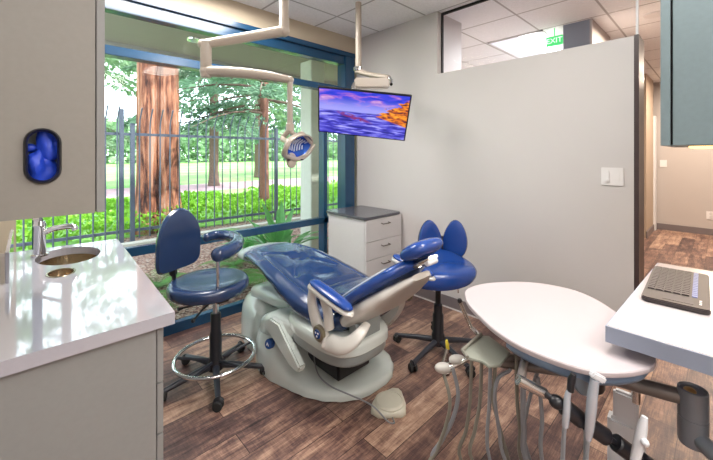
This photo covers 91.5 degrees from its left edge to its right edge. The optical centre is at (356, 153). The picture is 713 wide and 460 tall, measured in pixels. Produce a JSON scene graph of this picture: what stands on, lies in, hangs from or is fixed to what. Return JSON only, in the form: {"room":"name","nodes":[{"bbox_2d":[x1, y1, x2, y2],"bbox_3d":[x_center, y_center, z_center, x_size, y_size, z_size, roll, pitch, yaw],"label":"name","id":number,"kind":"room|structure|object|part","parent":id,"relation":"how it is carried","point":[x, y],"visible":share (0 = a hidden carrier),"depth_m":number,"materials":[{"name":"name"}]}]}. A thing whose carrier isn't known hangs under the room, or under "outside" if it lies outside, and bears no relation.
{"room":"dental clinic","nodes":[
{"label":"dental clinic","id":0,"kind":"room"},
{"bbox_2d":[0,0,356,253],"bbox_3d":[0.927,0.030,5.016,8.850,2.740,0.120,0,0,-43],"label":"wall","id":1,"kind":"structure","parent":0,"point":[232,10],"depth_m":3.18,"materials":[{"name":"paint"}]},
{"bbox_2d":[32,0,354,336],"bbox_3d":[-1.058,0.125,3.105,2.840,2.550,0.160,0,0,-43],"label":"window","id":2,"kind":"structure","parent":1,"relation":"attached to","point":[152,11],"depth_m":3.10,"materials":[{"name":"metal"}]},
{"bbox_2d":[105,12,337,85],"bbox_3d":[-0.157,-1.500,5.613,10.500,0.400,2.240,0,0,-43],"label":"soffit","id":3,"kind":"structure","parent":0,"point":[120,31],"depth_m":4.54,"materials":[{"name":"paint"}]},
{"bbox_2d":[186,37,199,42],"bbox_3d":[-1.949,-1.373,4.189,0.190,0.015,0.190,0,0,-43],"label":"recessed light","id":4,"kind":"object","parent":3,"relation":"attached to","point":[190,39],"visible":0.77,"depth_m":4.14,"materials":[{"name":"silver metal"}]},
{"bbox_2d":[163,229,712,459],"bbox_3d":[3.212,1.430,3.007,9.600,0.060,5.940,0,0,-43],"label":"floor","id":5,"kind":"structure","parent":0,"point":[259,418],"depth_m":1.90,"materials":[{"name":"brown wood"}]},
{"bbox_2d":[0,327,162,459],"bbox_3d":[-1.241,0.970,1.340,0.634,0.860,1.228,0,0,-43],"label":"base cabinet","id":6,"kind":"object","parent":5,"relation":"on","point":[105,402],"visible":0.58,"depth_m":0.97,"materials":[{"name":"laminate"}]},
{"bbox_2d":[0,239,174,377],"bbox_3d":[-1.241,0.519,1.369,0.685,0.038,1.305,0,0,-43],"label":"countertop","id":7,"kind":"structure","parent":6,"relation":"on","point":[108,298],"depth_m":1.15,"materials":[{"name":"stone"}]},
{"bbox_2d":[5,229,13,283],"bbox_3d":[-1.545,0.440,1.546,0.012,0.120,0.570,0,0,-43],"label":"side splash","id":8,"kind":"object","parent":7,"relation":"on","point":[9,251],"visible":1,"depth_m":1.40,"materials":[{"name":"stone"}]},
{"bbox_2d":[30,218,78,257],"bbox_3d":[-1.500,0.373,1.729,0.191,0.253,0.067,0,0,-21],"label":"faucet","id":9,"kind":"object","parent":7,"relation":"on","point":[40,230],"visible":0.93,"depth_m":1.70,"materials":[{"name":"silver metal"}]},
{"bbox_3d":[-1.535,0.293,1.726,0.113,0.093,0.039,0,0,-44],"label":"lever","id":10,"kind":"part","parent":9,"relation":"part of","materials":[{"name":"silver metal"}]},
{"bbox_3d":[-1.486,0.379,1.733,0.163,0.058,0.030,0,0,-21],"label":"spout","id":11,"kind":"part","parent":9,"relation":"part of","materials":[{"name":"silver metal"}]},
{"bbox_2d":[45,268,75,277],"bbox_3d":[-1.244,0.548,1.460,0.098,0.103,0.131,0,0,-43],"label":"chute","id":12,"kind":"object","parent":7,"relation":"in","point":[61,272],"visible":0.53,"depth_m":1.50,"materials":[{"name":"metal"}]},
{"bbox_2d":[38,253,96,264],"bbox_3d":[-1.423,0.610,1.717,0.282,0.141,0.414,0,0,-43],"label":"sink","id":13,"kind":"object","parent":7,"relation":"in","point":[70,258],"visible":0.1,"depth_m":1.86,"materials":[{"name":"metal"}]},
{"bbox_3d":[-0.824,0.630,1.309,0.018,0.171,0.606,0,0,-44],"label":"drawer","id":14,"kind":"part","parent":6,"relation":"part of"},
{"bbox_3d":[-0.824,0.798,1.309,0.018,0.156,0.606,0,0,-44],"label":"drawer","id":15,"kind":"part","parent":6,"relation":"part of","materials":[{"name":"grey laminate"}]},
{"bbox_3d":[-0.824,0.958,1.309,0.018,0.156,0.606,0,0,-44],"label":"drawer","id":16,"kind":"part","parent":6,"relation":"part of","materials":[{"name":"grey laminate"}]},
{"bbox_2d":[155,208,264,412],"bbox_3d":[-0.905,0.870,2.153,0.602,1.060,0.641,0,0,-43],"label":"stool","id":17,"kind":"object","parent":5,"relation":"on","point":[178,240],"visible":0.94,"depth_m":2.13,"materials":[{"name":"leather"}]},
{"bbox_3d":[-1.125,0.535,2.182,0.072,0.390,0.323,0,0,21],"label":"backrest","id":18,"kind":"part","parent":17,"relation":"part of","materials":[{"name":"blue leather"}]},
{"bbox_3d":[-0.970,0.905,2.067,0.173,0.024,0.024,0,0,-35],"label":"lever","id":19,"kind":"part","parent":17,"relation":"part of","materials":[{"name":"black plastic"}]},
{"bbox_3d":[-1.005,1.328,2.052,0.288,0.070,0.042,0,0,-44],"label":"leg","id":20,"kind":"part","parent":17,"relation":"part of","materials":[{"name":"black plastic"}]},
{"bbox_3d":[-1.030,1.328,2.254,0.288,0.070,0.042,0,0,29],"label":"leg","id":21,"kind":"part","parent":17,"relation":"part of","materials":[{"name":"black plastic"}]},
{"bbox_3d":[-0.899,0.923,2.037,0.033,0.079,0.149,0,0,27],"label":"lever","id":22,"kind":"part","parent":17,"relation":"part of","materials":[{"name":"black plastic"}]},
{"bbox_3d":[-0.919,0.817,2.167,0.476,0.079,0.476,0,0,-44],"label":"seat","id":23,"kind":"part","parent":17,"relation":"part of","materials":[{"name":"blue leather"}]},
{"bbox_3d":[-0.809,1.328,2.014,0.042,0.070,0.288,0,0,-25],"label":"leg","id":24,"kind":"part","parent":17,"relation":"part of","materials":[{"name":"black plastic"}]},
{"bbox_3d":[-0.829,0.752,2.054,0.023,0.285,0.128,0,0,-28],"label":"arm post","id":25,"kind":"part","parent":17,"relation":"part of","materials":[{"name":"silver metal"}]},
{"bbox_3d":[-0.848,0.578,2.254,0.239,0.087,0.572,0,0,-30],"label":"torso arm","id":26,"kind":"part","parent":17,"relation":"part of","materials":[{"name":"blue leather"}]},
{"bbox_3d":[-0.846,1.328,2.338,0.042,0.070,0.288,0,0,11],"label":"leg","id":27,"kind":"part","parent":17,"relation":"part of","materials":[{"name":"black plastic"}]},
{"bbox_3d":[-0.710,1.328,2.189,0.288,0.070,0.042,0,0,-7],"label":"leg","id":28,"kind":"part","parent":17,"relation":"part of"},
{"bbox_2d":[237,237,442,401],"bbox_3d":[-0.243,0.905,2.337,0.783,0.978,1.845,0,0,-43],"label":"dental chair","id":29,"kind":"object","parent":5,"relation":"on","point":[311,303],"visible":1,"depth_m":2.00,"materials":[{"name":"leather"}]},
{"bbox_2d":[244,243,389,331],"bbox_3d":[-0.395,0.852,2.465,0.610,0.278,1.440,0,0,-44],"label":"seat cushion","id":30,"kind":"object","parent":29,"relation":"on","point":[288,268],"depth_m":2.26,"materials":[{"name":"leather"}]},
{"bbox_2d":[316,276,370,299],"bbox_3d":[0.059,0.740,1.986,0.479,0.190,0.400,0,0,-44],"label":"lumbar cushion","id":31,"kind":"object","parent":29,"relation":"on","point":[359,289],"depth_m":1.87,"materials":[{"name":"leather"}]},
{"bbox_3d":[0.045,0.900,1.856,0.180,0.140,0.090,0,0,-44],"label":"recline post","id":32,"kind":"part","parent":29,"relation":"part of","materials":[{"name":"white plastic"}]},
{"bbox_2d":[332,256,427,313],"bbox_3d":[0.172,0.686,1.867,0.550,0.336,0.399,0,0,-44],"label":"backrest cushion","id":33,"kind":"object","parent":29,"relation":"on","point":[390,287],"depth_m":1.68,"materials":[{"name":"blue leather"}]},
{"bbox_3d":[0.360,0.517,1.669,0.080,0.032,0.031,0,0,-44],"label":"headrest knob","id":34,"kind":"part","parent":29,"relation":"part of","materials":[{"name":"white plastic"}]},
{"bbox_2d":[313,356,394,423],"bbox_3d":[-0.050,1.298,1.934,0.568,0.202,0.096,0,0,33],"label":"cable","id":35,"kind":"object","parent":5,"relation":"on","point":[380,413],"visible":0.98,"depth_m":1.89,"materials":[{"name":"rubber"}]},
{"bbox_2d":[326,205,400,276],"bbox_3d":[0.075,0.993,3.564,0.535,0.815,0.622,0,0,-43],"label":"base cabinet","id":36,"kind":"object","parent":5,"relation":"on","point":[365,238],"visible":0.74,"depth_m":3.37,"materials":[{"name":"white laminate"},{"name":"dark laminate"},{"name":"steel"}]},
{"bbox_3d":[0.267,0.718,3.376,0.509,0.205,0.019,0,0,-44],"label":"drawer","id":37,"kind":"part","parent":36,"relation":"part of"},
{"bbox_3d":[0.267,0.907,3.376,0.509,0.165,0.019,0,0,-44],"label":"drawer","id":38,"kind":"part","parent":36,"relation":"part of","materials":[{"name":"white laminate"}]},
{"bbox_3d":[0.267,1.077,3.376,0.509,0.165,0.019,0,0,-44],"label":"drawer","id":39,"kind":"part","parent":36,"relation":"part of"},
{"bbox_2d":[371,388,405,418],"bbox_3d":[0.173,1.379,1.939,0.198,0.041,0.210,0,0,-2],"label":"foot pedal","id":40,"kind":"object","parent":5,"relation":"on","point":[391,403],"visible":0.98,"depth_m":1.89,"materials":[{"name":"beige plastic"}]},
{"bbox_2d":[393,220,476,377],"bbox_3d":[0.605,0.954,2.459,0.612,0.892,0.638,0,0,-11],"label":"stool","id":41,"kind":"object","parent":5,"relation":"on","point":[452,271],"visible":0.75,"depth_m":2.43,"materials":[{"name":"leather"}]},
{"bbox_3d":[0.420,1.328,2.530,0.293,0.070,0.042,0,0,27],"label":"leg","id":42,"kind":"part","parent":41,"relation":"part of","materials":[{"name":"black plastic"}]},
{"bbox_3d":[0.452,1.328,2.331,0.293,0.070,0.044,0,0,-44],"label":"leg","id":43,"kind":"part","parent":41,"relation":"part of","materials":[{"name":"black plastic"}]},
{"bbox_3d":[0.579,0.810,2.462,0.521,0.169,0.466,0,0,-44],"label":"seat","id":44,"kind":"part","parent":41,"relation":"part of","materials":[{"name":"blue leather"}]},
{"bbox_3d":[0.657,1.328,2.297,0.042,0.070,0.293,0,0,-28],"label":"leg","id":45,"kind":"part","parent":41,"relation":"part of","materials":[{"name":"black plastic"}]},
{"bbox_3d":[0.748,1.328,2.481,0.293,0.070,0.042,0,0,-9],"label":"leg","id":46,"kind":"part","parent":41,"relation":"part of","materials":[{"name":"black plastic"}]},
{"bbox_2d":[428,282,712,459],"bbox_3d":[0.997,0.983,0.910,0.690,0.806,1.669,0,0,-43],"label":"dental delivery unit","id":47,"kind":"object","parent":5,"relation":"on","point":[554,330],"visible":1,"depth_m":1.11,"materials":[{"name":"white plastic"},{"name":"black plastic"},{"name":"steel"}]},
{"bbox_3d":[0.373,0.855,1.429,0.032,0.095,0.056,0,0,-3],"label":"holder rod","id":48,"kind":"part","parent":47,"relation":"part of","materials":[{"name":"metal"}]},
{"bbox_3d":[0.458,0.684,1.203,0.187,0.008,0.130,0,0,-44],"label":"rest plate","id":49,"kind":"part","parent":47,"relation":"part of","materials":[{"name":"beige plastic"}]},
{"bbox_3d":[0.623,0.742,1.214,0.290,0.063,0.052,0,0,6],"label":"arm","id":50,"kind":"part","parent":47,"relation":"part of","materials":[{"name":"brown metal"}]},
{"bbox_2d":[607,387,645,459],"bbox_3d":[0.988,1.025,1.275,0.114,0.750,0.112,0,0,-43],"label":"housing","id":51,"kind":"object","parent":47,"relation":"attached to","point":[623,420],"visible":0.55,"depth_m":1.27,"materials":[{"name":"white plastic"}]},
{"bbox_3d":[0.736,0.736,0.885,0.020,0.017,0.020,0,0,-44],"label":"knob","id":52,"kind":"part","parent":47,"relation":"part of","materials":[{"name":"white plastic"}]},
{"bbox_3d":[0.876,0.717,1.082,0.220,0.058,0.048,0,0,39],"label":"arm","id":53,"kind":"part","parent":47,"relation":"part of","materials":[{"name":"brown metal"}]},
{"bbox_3d":[0.970,0.755,1.000,0.068,0.160,0.068,0,0,-44],"label":"post","id":54,"kind":"part","parent":47,"relation":"part of","materials":[{"name":"grey plastic"}]},
{"bbox_3d":[1.228,0.840,0.625,0.101,0.123,0.938,0,0,-39],"label":"mounting arm","id":55,"kind":"part","parent":47,"relation":"part of"},
{"bbox_2d":[605,263,712,375],"bbox_3d":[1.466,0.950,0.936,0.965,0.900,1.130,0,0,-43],"label":"countertop","id":56,"kind":"structure","parent":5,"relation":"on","point":[680,337],"depth_m":0.99,"materials":[{"name":"stone"}]},
{"bbox_2d":[641,266,710,314],"bbox_3d":[1.188,0.488,1.283,0.459,0.020,0.179,0,0,-43],"label":"keyboard","id":57,"kind":"object","parent":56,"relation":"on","point":[675,288],"visible":1,"depth_m":1.23,"materials":[{"name":"beige plastic"}]},
{"bbox_2d":[233,0,659,82],"bbox_3d":[3.212,-1.400,3.007,9.600,0.120,5.940,0,0,-43],"label":"ceiling","id":58,"kind":"structure","parent":0,"point":[482,23],"depth_m":3.38,"materials":[{"name":"tile"}]},
{"bbox_2d":[197,0,315,167],"bbox_3d":[-0.636,-0.624,2.229,0.740,1.432,0.292,0,0,-6],"label":"light","id":59,"kind":"object","parent":58,"relation":"hanging from","point":[297,147],"visible":1,"depth_m":2.22,"materials":[{"name":"white plastic"}]},
{"bbox_3d":[-0.725,-0.758,2.254,0.572,0.185,0.075,0,0,-11],"label":"arm","id":60,"kind":"part","parent":59,"relation":"part of"},
{"bbox_3d":[-0.699,-0.509,2.230,0.589,0.105,0.075,0,0,-7],"label":"arm","id":61,"kind":"part","parent":59,"relation":"part of"},
{"bbox_3d":[-0.481,-1.067,2.301,0.180,0.545,0.180,0,0,-44],"label":"ceiling post","id":62,"kind":"part","parent":59,"relation":"part of","materials":[{"name":"white metal"}]},
{"bbox_3d":[-0.357,-0.114,2.276,0.170,0.096,0.090,0,0,-44],"label":"cradle arm","id":63,"kind":"part","parent":59,"relation":"part of"},
{"bbox_2d":[351,2,392,88],"bbox_3d":[0.131,-0.798,2.832,0.341,1.083,0.564,0,0,3],"label":"mount","id":64,"kind":"object","parent":58,"relation":"attached to","point":[376,80],"visible":0.88,"depth_m":2.97,"materials":[{"name":"silver metal"}]},
{"bbox_2d":[318,86,411,140],"bbox_3d":[0.047,-0.295,2.560,0.699,0.392,0.222,0,0,4],"label":"monitor","id":65,"kind":"object","parent":64,"relation":"hanging from","point":[346,111],"visible":1,"depth_m":2.54,"materials":[{"name":"black plastic"}]},
{"bbox_3d":[0.122,-0.565,2.777,0.280,0.085,0.050,0,0,-1],"label":"arm","id":66,"kind":"part","parent":64,"relation":"part of"},
{"bbox_3d":[0.145,-0.680,2.979,0.337,0.146,0.072,0,0,39],"label":"arm","id":67,"kind":"part","parent":64,"relation":"part of"},
{"bbox_2d":[488,29,562,57],"bbox_3d":[2.233,-1.325,4.373,1.220,0.030,0.610,0,0,-43],"label":"recessed light","id":68,"kind":"object","parent":58,"relation":"in","point":[532,43],"visible":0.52,"depth_m":4.22,"materials":[{"name":"white plastic"}]},
{"bbox_2d":[519,34,558,52],"bbox_3d":[2.319,-1.321,4.282,1.160,0.021,0.160,0,0,-44],"label":"diffuser","id":69,"kind":"object","parent":68,"relation":"attached to","point":[537,41],"depth_m":4.08,"materials":[{"name":"white plastic"}]},
{"bbox_2d":[546,28,562,46],"bbox_3d":[2.100,-1.245,3.682,0.025,0.190,0.160,0,0,-43],"label":"exit sign","id":70,"kind":"object","parent":58,"relation":"hanging from","point":[555,40],"visible":1,"depth_m":3.68,"materials":[{"name":"green plastic"}]},
{"bbox_2d":[643,10,659,18],"bbox_3d":[2.860,-1.334,3.320,0.180,0.012,0.180,0,0,-43],"label":"recessed light","id":71,"kind":"object","parent":58,"relation":"in","point":[654,14],"visible":0.75,"depth_m":3.33,"materials":[{"name":"beige"}]},
{"bbox_2d":[357,11,633,315],"bbox_3d":[1.043,0.030,3.265,0.452,2.740,2.580,0,0,-43],"label":"wall","id":72,"kind":"structure","parent":0,"point":[514,151],"depth_m":2.74,"materials":[{"name":"paint"}]},
{"bbox_2d":[414,294,477,318],"bbox_3d":[0.882,1.394,3.112,0.016,0.012,2.580,0,0,-43],"label":"baseboard","id":73,"kind":"structure","parent":72,"relation":"attached to","point":[414,294],"depth_m":3.15,"materials":[{"name":"paint"}]},
{"bbox_2d":[441,0,487,72],"bbox_3d":[1.313,-1.045,2.780,0.022,0.590,1.455,0,0,-43],"label":"trim","id":74,"kind":"structure","parent":72,"relation":"attached to","point":[478,1],"depth_m":3.29,"materials":[{"name":"metal"}]},
{"bbox_2d":[601,167,623,185],"bbox_3d":[1.673,0.148,2.273,0.024,0.118,0.120,0,0,-43],"label":"light switch","id":75,"kind":"object","parent":72,"relation":"attached to","point":[609,176],"visible":1,"depth_m":2.27,"materials":[{"name":"white plastic"}]},
{"bbox_2d":[636,0,638,33],"bbox_3d":[1.818,-1.048,2.247,0.022,0.585,0.013,0,0,-43],"label":"trim","id":76,"kind":"structure","parent":72,"relation":"attached to","point":[637,1],"depth_m":2.24,"materials":[{"name":"white plastic"}]},
{"bbox_2d":[634,34,643,290],"bbox_3d":[1.843,0.323,2.263,0.210,2.155,0.025,0,0,-43],"label":"trim","id":77,"kind":"structure","parent":72,"relation":"attached to","point":[638,41],"depth_m":2.19,"materials":[{"name":"black metal"}]},
{"bbox_2d":[563,19,589,48],"bbox_3d":[2.241,0.030,3.536,0.020,2.740,0.235,0,0,-43],"label":"wall","id":78,"kind":"structure","parent":0,"point":[576,34],"depth_m":3.53,"materials":[{"name":"paint"}]},
{"bbox_2d":[590,19,609,43],"bbox_3d":[2.803,0.030,4.056,1.550,2.740,0.255,0,0,-43],"label":"wall pier","id":79,"kind":"object","parent":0,"point":[597,34],"visible":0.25,"depth_m":3.55,"materials":[{"name":"paint"}]},
{"bbox_2d":[644,74,652,237],"bbox_3d":[5.121,0.030,6.080,0.860,2.740,0.030,0,0,-43],"label":"wall pier","id":80,"kind":"object","parent":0,"point":[648,82],"visible":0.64,"depth_m":5.95,"materials":[{"name":"beige paint"}]},
{"bbox_2d":[646,224,653,237],"bbox_3d":[5.133,1.345,6.060,0.870,0.110,0.015,0,0,-43],"label":"baseboard","id":81,"kind":"object","parent":80,"relation":"attached to","point":[650,230],"visible":1,"depth_m":6.01,"materials":[{"name":"plastic"}]},
{"bbox_2d":[653,82,712,228],"bbox_3d":[6.222,0.030,5.973,0.150,2.740,6.100,0,0,-43],"label":"wall","id":82,"kind":"structure","parent":0,"point":[685,186],"depth_m":6.25,"materials":[{"name":"paint"}]},
{"bbox_2d":[653,116,656,229],"bbox_3d":[5.498,0.350,6.431,0.170,2.100,0.080,0,0,-43],"label":"trim","id":83,"kind":"structure","parent":82,"relation":"attached to","point":[654,117],"depth_m":6.35,"materials":[{"name":"white plastic"}]},
{"bbox_2d":[660,160,666,166],"bbox_3d":[5.680,0.175,6.424,0.015,0.130,0.100,0,0,-43],"label":"light switch","id":84,"kind":"object","parent":82,"relation":"attached to","point":[663,163],"visible":1,"depth_m":6.42,"materials":[{"name":"white plastic"}]},
{"bbox_2d":[657,223,712,235],"bbox_3d":[6.919,1.345,5.119,0.015,0.110,3.900,0,0,-43],"label":"baseboard","id":85,"kind":"structure","parent":82,"relation":"attached to","point":[688,229],"depth_m":6.20,"materials":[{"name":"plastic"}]},
{"bbox_2d":[706,211,712,219],"bbox_3d":[6.111,1.060,5.971,0.015,0.140,0.130,0,0,-43],"label":"wall outlet","id":86,"kind":"object","parent":82,"relation":"attached to","point":[709,214],"visible":1,"depth_m":5.99,"materials":[{"name":"white plastic"}]},
{"bbox_3d":[1.996,0.030,0.584,1.300,2.740,0.100,0,0,-44],"label":"wall","id":87,"kind":"structure","parent":0,"visible":0},
{"bbox_2d":[660,0,712,148],"bbox_3d":[1.723,-0.682,1.126,0.550,1.316,1.062,0,0,-43],"label":"upper cabinet","id":88,"kind":"object","parent":87,"relation":"attached to","point":[686,26],"visible":1,"depth_m":1.27,"materials":[{"name":"painted wood"},{"name":"laminate"}]},
{"bbox_3d":[-0.296,0.030,-0.212,0.120,2.740,6.100,0,0,-44],"label":"wall","id":89,"kind":"structure","parent":0,"visible":0},
{"bbox_2d":[0,0,104,221],"bbox_3d":[-1.111,-0.585,1.074,0.466,1.510,0.612,0,0,-43],"label":"upper cabinet","id":90,"kind":"object","parent":89,"relation":"attached to","point":[52,52],"visible":1,"depth_m":0.94,"materials":[{"name":"beige laminate"}]},
{"bbox_2d":[28,132,56,179],"bbox_3d":[-0.884,0.009,0.975,0.160,0.219,0.119,0,0,-43],"label":"gloves","id":91,"kind":"object","parent":90,"relation":"in","point":[42,146],"visible":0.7,"depth_m":0.94,"materials":[{"name":"blue rubber"}]},
{"bbox_3d":[-0.955,-0.580,1.232,0.020,1.500,0.598,0,0,-44],"label":"door","id":92,"kind":"part","parent":90,"relation":"part of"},
{"label":"outside","id":93,"kind":"structure","parent":0,"visible":0},
{"bbox_2d":[16,182,336,251],"bbox_3d":[14.533,1.580,28.267,180.000,0.240,7.000,0,0,-44],"label":"bed","id":94,"kind":"object","parent":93,"point":[211,223],"depth_m":7.62,"materials":[{"name":"green plant"}]},
{"bbox_2d":[128,62,181,234],"bbox_3d":[-4.341,-3.040,6.581,4.971,9.000,5.518,0,0,-9],"label":"tree","id":95,"kind":"object","parent":94,"relation":"on","point":[157,87],"visible":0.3,"depth_m":6.50,"materials":[{"name":"brown plant"}]},
{"bbox_2d":[179,70,332,214],"bbox_3d":[-2.383,-2.040,8.715,5.477,7.000,4.667,0,0,-43],"label":"slim tree","id":96,"kind":"object","parent":94,"relation":"on","point":[263,90],"visible":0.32,"depth_m":8.04,"materials":[{"name":"green plant"}]},
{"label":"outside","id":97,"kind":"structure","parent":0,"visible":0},
{"bbox_2d":[106,156,336,188],"bbox_3d":[-55.614,1.590,138.505,410.000,0.220,242.500,0,0,-44],"label":"lawn","id":98,"kind":"structure","parent":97,"point":[110,167],"depth_m":27.76,"materials":[{"name":"green plant"}]},
{"bbox_2d":[105,57,136,155],"bbox_3d":[-12.340,-3.272,14.504,9.251,9.464,8.560,0,0,-43],"label":"tree","id":99,"kind":"object","parent":98,"relation":"on","point":[122,79],"visible":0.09,"depth_m":15.97,"materials":[{"name":"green plant"}]},
{"bbox_2d":[106,116,336,162],"bbox_3d":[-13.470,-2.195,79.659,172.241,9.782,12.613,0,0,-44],"label":"tree","id":100,"kind":"object","parent":98,"relation":"on","point":[109,124],"visible":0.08,"depth_m":63.36,"materials":[{"name":"green plant"}]},
{"bbox_2d":[183,77,300,177],"bbox_3d":[-5.953,-3.233,22.036,8.466,9.385,8.937,0,0,-6],"label":"tree","id":101,"kind":"object","parent":98,"relation":"on","point":[276,105],"visible":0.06,"depth_m":21.73,"materials":[{"name":"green plant"}]},
{"bbox_2d":[269,85,337,144],"bbox_3d":[-4.094,-3.390,26.896,9.056,9.700,7.966,0,0,-43],"label":"tree","id":102,"kind":"object","parent":98,"relation":"on","point":[297,88],"visible":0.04,"depth_m":26.88,"materials":[{"name":"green plant"}]},
{"bbox_2d":[327,142,336,153],"bbox_3d":[-1.010,-3.245,34.428,8.632,9.410,8.678,0,0,-20],"label":"tree","id":103,"kind":"object","parent":98,"relation":"on","point":[330,146],"visible":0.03,"depth_m":34.76,"materials":[{"name":"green plant"}]},
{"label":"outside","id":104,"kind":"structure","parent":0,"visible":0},
{"bbox_2d":[118,208,336,319],"bbox_3d":[1.615,1.515,8.467,30.000,0.170,3.940,0,0,-43],"label":"mulch","id":105,"kind":"object","parent":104,"point":[146,262],"depth_m":4.49,"materials":[{"name":"brown wood"}]},
{"bbox_2d":[145,269,185,287],"bbox_3d":[-2.171,1.366,3.709,0.826,0.129,0.758,0,0,35],"label":"fern","id":106,"kind":"object","parent":105,"relation":"on","point":[166,280],"visible":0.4,"depth_m":3.73,"materials":[{"name":"green plant"}]},
{"bbox_2d":[159,290,178,307],"bbox_3d":[-2.036,1.365,3.083,0.924,0.130,0.727,0,0,-43],"label":"fern","id":107,"kind":"object","parent":105,"relation":"on","point":[160,291],"visible":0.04,"depth_m":3.18,"materials":[{"name":"green plant"}]},
{"bbox_2d":[16,179,336,249],"bbox_3d":[-1.732,1.107,9.461,15.655,0.626,2.500,0,0,-43],"label":"ivy hedge","id":108,"kind":"object","parent":105,"relation":"on","point":[110,203],"visible":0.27,"depth_m":6.98,"materials":[{"name":"green plant"}]},
{"bbox_2d":[16,105,337,250],"bbox_3d":[-1.480,0.357,7.588,10.700,2.205,0.222,0,0,-43],"label":"iron fence","id":109,"kind":"object","parent":105,"relation":"on","point":[120,115],"visible":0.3,"depth_m":5.99,"materials":[{"name":"black metal"}]},
{"bbox_3d":[-3.754,0.370,5.539,0.064,2.180,0.064,0,0,-44],"label":"post","id":110,"kind":"part","parent":109,"relation":"part of","materials":[{"name":"metal"}]},
{"bbox_3d":[-3.645,0.480,5.643,0.064,1.960,0.064,0,0,-44],"label":"post","id":111,"kind":"part","parent":109,"relation":"part of","materials":[{"name":"metal"}]},
{"bbox_3d":[-1.533,1.240,7.644,10.700,0.044,0.030,0,0,-44],"label":"rail","id":112,"kind":"part","parent":109,"relation":"part of","materials":[{"name":"metal"}]},
{"bbox_3d":[-1.533,-0.320,7.644,10.700,0.044,0.030,0,0,-44],"label":"rail","id":113,"kind":"part","parent":109,"relation":"part of","materials":[{"name":"metal"}]},
{"bbox_3d":[-1.730,0.455,7.460,0.064,2.010,0.064,0,0,-44],"label":"post","id":114,"kind":"part","parent":109,"relation":"part of","materials":[{"name":"metal"}]},
{"bbox_2d":[121,213,328,246],"bbox_3d":[0.782,1.405,9.345,26.000,0.090,0.180,0,0,-43],"label":"curb","id":115,"kind":"object","parent":105,"relation":"on","point":[153,240],"depth_m":6.17,"materials":[{"name":"concrete"}]},
{"bbox_2d":[200,254,251,267],"bbox_3d":[-1.634,1.376,4.373,0.619,0.109,0.617,0,0,30],"label":"fern","id":116,"kind":"object","parent":105,"relation":"on","point":[239,261],"visible":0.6,"depth_m":4.32,"materials":[{"name":"green plant"}]},
{"bbox_2d":[221,235,265,253],"bbox_3d":[-1.550,1.218,4.751,0.705,0.455,0.683,0,0,-21],"label":"leaf plant","id":117,"kind":"object","parent":105,"relation":"on","point":[246,244],"visible":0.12,"depth_m":4.68,"materials":[{"name":"green plant"}]},
{"bbox_2d":[227,266,267,285],"bbox_3d":[-1.359,1.352,3.774,1.063,0.158,0.856,0,0,-18],"label":"fern","id":118,"kind":"object","parent":105,"relation":"on","point":[252,274],"visible":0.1,"depth_m":3.72,"materials":[{"name":"green plant"}]},
{"bbox_2d":[222,200,328,243],"bbox_3d":[-0.994,1.030,4.344,1.358,0.842,1.480,0,0,-43],"label":"leaf plant","id":119,"kind":"object","parent":105,"relation":"on","point":[285,235],"visible":0.42,"depth_m":4.41,"materials":[{"name":"green plant"}]},
{"bbox_2d":[301,60,323,248],"bbox_3d":[-0.666,0.035,5.241,0.250,2.830,0.280,0,0,-43],"label":"column","id":120,"kind":"structure","parent":105,"relation":"on","point":[311,70],"depth_m":5.12,"materials":[{"name":"paint"}]},
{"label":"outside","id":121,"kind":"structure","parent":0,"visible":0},
{"bbox_2d":[106,176,336,197],"bbox_3d":[10.920,1.575,32.075,180.000,0.250,3.500,0,0,-44],"label":"path","id":122,"kind":"structure","parent":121,"point":[110,193],"depth_m":15.48,"materials":[{"name":"grey concrete"}]},
{"bbox_2d":[112,62,286,185],"bbox_3d":[-5.924,-3.183,15.787,7.827,9.286,8.625,0,0,-43],"label":"tree","id":123,"kind":"object","parent":122,"relation":"on","point":[190,81],"visible":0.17,"depth_m":15.04,"materials":[{"name":"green plant"}]}
]}

